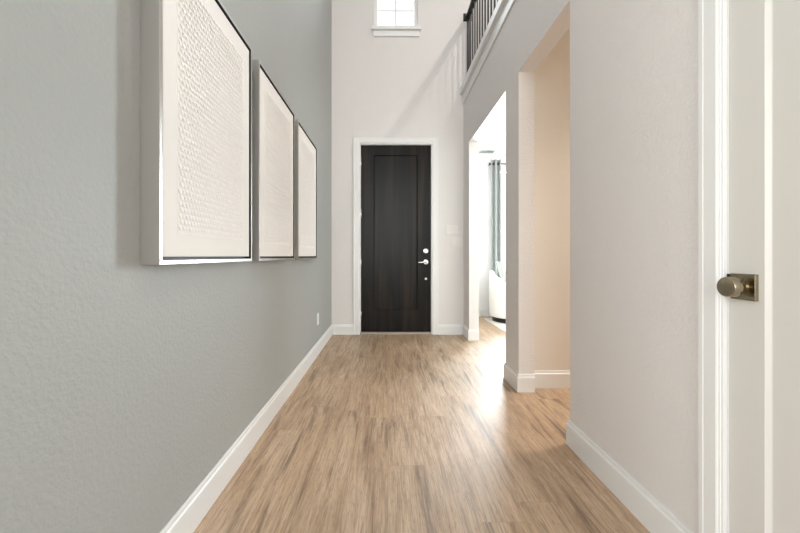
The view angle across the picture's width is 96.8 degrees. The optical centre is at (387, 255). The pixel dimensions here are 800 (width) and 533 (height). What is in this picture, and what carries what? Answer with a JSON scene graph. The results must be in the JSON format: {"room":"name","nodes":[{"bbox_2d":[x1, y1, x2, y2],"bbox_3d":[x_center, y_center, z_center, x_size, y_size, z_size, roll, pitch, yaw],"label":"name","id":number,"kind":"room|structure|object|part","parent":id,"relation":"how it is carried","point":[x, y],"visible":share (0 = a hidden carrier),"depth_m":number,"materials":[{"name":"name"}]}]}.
{"room":"entrance hallway","nodes":[
{"label":"entrance hallway","id":0,"kind":"room"},
{"bbox_2d":[0,0,331,532],"bbox_3d":[-0.793,-1.780,2.406,0.120,5.600,4.413,0,0,0],"label":"wall","id":1,"kind":"structure","parent":0,"point":[124,383],"depth_m":0.95,"materials":[{"name":"grey paint"}]},
{"bbox_2d":[140,0,251,264],"bbox_3d":[-0.702,-0.501,1.407,0.059,1.055,0.715,0,0,0],"label":"framed artwork","id":2,"kind":"object","parent":1,"relation":"attached to","point":[196,62],"visible":1,"depth_m":1.25,"materials":[{"name":"silver metal"}]},
{"bbox_2d":[160,324,332,532],"bbox_3d":[-0.725,0.954,2.406,0.014,0.133,4.412,0,0,0],"label":"baseboard","id":3,"kind":"structure","parent":1,"relation":"attached to","point":[194,509],"depth_m":1.66,"materials":[{"name":"white paint"}]},
{"bbox_2d":[252,59,294,260],"bbox_3d":[-0.702,-0.501,2.216,0.059,1.055,0.715,0,0,0],"label":"framed artwork","id":4,"kind":"object","parent":1,"relation":"attached to","point":[273,119],"visible":1,"depth_m":2.08,"materials":[{"name":"silver metal"}]},
{"bbox_2d":[295,119,316,258],"bbox_3d":[-0.702,-0.501,3.026,0.059,1.055,0.715,0,0,0],"label":"framed artwork","id":5,"kind":"object","parent":1,"relation":"attached to","point":[305,149],"visible":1,"depth_m":2.92,"materials":[{"name":"silver metal"}]},
{"bbox_2d":[332,0,496,332],"bbox_3d":[1.673,-1.780,4.678,5.053,5.600,0.130,0,0,0],"label":"wall","id":6,"kind":"structure","parent":0,"point":[382,86],"depth_m":4.61,"materials":[{"name":"beige paint"}]},
{"bbox_2d":[333,324,352,334],"bbox_3d":[-0.584,0.954,4.605,0.266,0.133,0.014,0,0,0],"label":"baseboard","id":7,"kind":"structure","parent":6,"relation":"attached to","point":[338,329],"depth_m":4.60,"materials":[{"name":"white paint"}]},
{"bbox_2d":[353,137,437,334],"bbox_3d":[0.101,-0.260,4.603,1.102,2.557,0.020,0,0,0],"label":"door frame","id":8,"kind":"structure","parent":6,"relation":"attached to","point":[357,141],"depth_m":4.59,"materials":[{"name":"white paint"}]},
{"bbox_2d":[360,144,431,334],"bbox_3d":[0.101,-0.216,4.659,0.929,2.471,0.164,0,0,0],"label":"door","id":9,"kind":"structure","parent":6,"relation":"in","point":[396,179],"depth_m":4.63,"materials":[{"name":"black wood"}]},
{"bbox_2d":[372,0,420,36],"bbox_3d":[0.107,-3.424,4.641,0.639,1.152,0.146,0,0,0],"label":"window","id":10,"kind":"structure","parent":6,"relation":"in","point":[395,30],"depth_m":4.59,"materials":[{"name":"white paint"}]},
{"bbox_3d":[0.101,-3.485,4.684,0.574,1.030,0.060,0,0,0],"label":"frame","id":11,"kind":"part","parent":10,"relation":"part of","materials":[{"name":"white paint"}]},
{"bbox_3d":[0.107,-2.947,4.609,0.639,0.044,0.081,0,0,0],"label":"sill","id":12,"kind":"part","parent":10,"relation":"part of","materials":[{"name":"white paint"}]},
{"bbox_2d":[446,225,457,233],"bbox_3d":[0.834,-0.340,4.606,0.157,0.120,0.014,0,0,0],"label":"light switch","id":13,"kind":"object","parent":6,"relation":"attached to","point":[450,229],"visible":1,"depth_m":4.60,"materials":[{"name":"beige plastic"}]},
{"bbox_2d":[451,237,461,246],"bbox_3d":[0.889,-0.182,4.606,0.154,0.120,0.014,0,0,0],"label":"light switch","id":14,"kind":"object","parent":6,"relation":"attached to","point":[455,241],"visible":1,"depth_m":4.60,"materials":[{"name":"beige plastic"}]},
{"bbox_2d":[438,324,478,339],"bbox_3d":[0.925,0.954,4.498,0.548,0.133,0.242,0,0,45],"label":"baseboard","id":15,"kind":"structure","parent":6,"relation":"attached to","point":[443,329],"depth_m":4.60,"materials":[{"name":"white paint"}]},
{"bbox_2d":[193,316,649,532],"bbox_3d":[0.500,1.080,0.015,9.000,0.120,12.030,0,0,0],"label":"floor","id":16,"kind":"structure","parent":0,"point":[380,433],"depth_m":1.81,"materials":[{"name":"brown wood"}]},
{"bbox_2d":[484,318,505,332],"bbox_3d":[2.880,1.015,4.600,2.640,0.010,2.400,0,0,0],"label":"rug","id":17,"kind":"object","parent":16,"relation":"on","point":[502,326],"visible":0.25,"depth_m":5.23,"materials":[{"name":"white fabric"}]},
{"bbox_2d":[489,271,505,323],"bbox_3d":[1.929,0.620,5.545,0.679,0.780,0.730,0,0,0],"label":"armchair","id":18,"kind":"object","parent":17,"relation":"on","point":[497,287],"visible":0.45,"depth_m":5.36,"materials":[{"name":"white fabric"}]},
{"bbox_2d":[497,261,505,281],"bbox_3d":[1.815,0.315,5.530,0.197,0.471,0.317,0,0,5],"label":"cushion","id":19,"kind":"object","parent":18,"relation":"on","point":[501,267],"visible":0.48,"depth_m":5.43,"materials":[{"name":"white fabric"}]},
{"bbox_2d":[479,155,505,307],"bbox_3d":[3.060,-0.350,5.452,4.120,2.740,1.417,0,0,0],"label":"wall","id":20,"kind":"structure","parent":0,"point":[484,160],"depth_m":6.03,"materials":[{"name":"white paint"}]},
{"bbox_2d":[479,308,489,315],"bbox_3d":[3.050,0.954,6.022,3.898,0.133,0.014,0,0,0],"label":"baseboard","id":21,"kind":"structure","parent":20,"relation":"attached to","point":[482,311],"depth_m":6.02,"materials":[{"name":"white paint"}]},
{"bbox_3d":[2.401,-1.545,5.984,1.429,0.032,0.090,0,0,0],"label":"curtain rod","id":22,"kind":"object","parent":20,"relation":"attached to","visible":0},
{"bbox_2d":[491,159,500,277],"bbox_3d":[1.804,-0.312,5.955,0.165,2.605,0.055,0,0,0],"label":"curtain","id":23,"kind":"object","parent":22,"relation":"hanging from","point":[495,169],"visible":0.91,"depth_m":5.94,"materials":[{"name":"grey fabric"}]},
{"bbox_2d":[479,109,505,154],"bbox_3d":[3.110,-1.770,4.515,4.020,0.100,3.290,0,0,0],"label":"ceiling","id":24,"kind":"structure","parent":0,"point":[494,138],"depth_m":5.20,"materials":[{"name":"white paint"}]},
{"bbox_2d":[479,150,495,153],"bbox_3d":[1.625,-1.715,5.840,0.250,0.010,0.180,0,0,0],"label":"ceiling vent","id":25,"kind":"object","parent":24,"relation":"in","point":[480,151],"visible":0.92,"depth_m":5.81,"materials":[{"name":"metal"}]},
{"bbox_2d":[534,27,569,369],"bbox_3d":[2.350,-0.400,2.812,2.500,2.840,0.117,0,0,0],"label":"wall","id":26,"kind":"structure","parent":0,"point":[552,76],"depth_m":2.75,"materials":[{"name":"white paint"}]},
{"bbox_2d":[534,370,569,387],"bbox_3d":[2.358,0.954,2.745,2.484,0.133,0.014,0,0,0],"label":"baseboard","id":27,"kind":"structure","parent":26,"relation":"attached to","point":[543,378],"depth_m":2.74,"materials":[{"name":"white paint"}]},
{"bbox_2d":[464,0,727,532],"bbox_3d":[1.041,-0.535,1.946,0.118,3.110,5.333,0,0,0],"label":"wall","id":28,"kind":"structure","parent":0,"point":[634,64],"depth_m":1.51,"materials":[{"name":"beige paint"}]},
{"bbox_2d":[459,0,514,103],"bbox_3d":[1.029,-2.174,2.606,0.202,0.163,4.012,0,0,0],"label":"trim","id":29,"kind":"structure","parent":28,"relation":"attached to","point":[500,4],"depth_m":3.51,"materials":[{"name":"white paint"}]},
{"bbox_2d":[463,0,497,71],"bbox_3d":[1.032,-2.659,2.656,0.107,0.972,3.912,0,0,0],"label":"loft railing","id":30,"kind":"object","parent":29,"relation":"on","point":[467,17],"visible":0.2,"depth_m":4.24,"materials":[{"name":"black metal"}]},
{"bbox_3d":[1.040,-3.098,2.650,0.060,0.045,3.899,0,0,0],"label":"handrail","id":31,"kind":"part","parent":30,"relation":"part of","materials":[{"name":"black metal"}]},
{"bbox_2d":[503,362,534,391],"bbox_3d":[1.034,0.954,2.815,0.133,0.133,0.323,0,0,0],"label":"baseboard","id":32,"kind":"object","parent":28,"relation":"attached to","point":[519,382],"visible":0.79,"depth_m":2.66,"materials":[{"name":"white paint"}]},
{"bbox_2d":[566,420,693,532],"bbox_3d":[1.034,0.954,1.516,0.133,0.133,0.827,0,0,0],"label":"baseboard","id":33,"kind":"structure","parent":28,"relation":"attached to","point":[656,518],"depth_m":1.45,"materials":[{"name":"white paint"}]},
{"bbox_2d":[699,0,726,532],"bbox_3d":[0.972,-0.242,0.636,0.020,2.523,0.930,0,0,0],"label":"door frame","id":34,"kind":"structure","parent":28,"relation":"attached to","point":[712,13],"depth_m":1.06,"materials":[{"name":"white paint"}]},
{"bbox_2d":[717,0,799,532],"bbox_3d":[1.013,-0.205,0.636,0.172,2.448,0.782,0,0,0],"label":"door","id":35,"kind":"structure","parent":28,"relation":"in","point":[761,285],"depth_m":0.94,"materials":[{"name":"paint"}]},
{"bbox_3d":[0.950,0.085,0.976,0.046,0.055,0.055,0,0,0],"label":"knob","id":36,"kind":"part","parent":35,"relation":"part of","materials":[{"name":"brown metal"}]}
]}

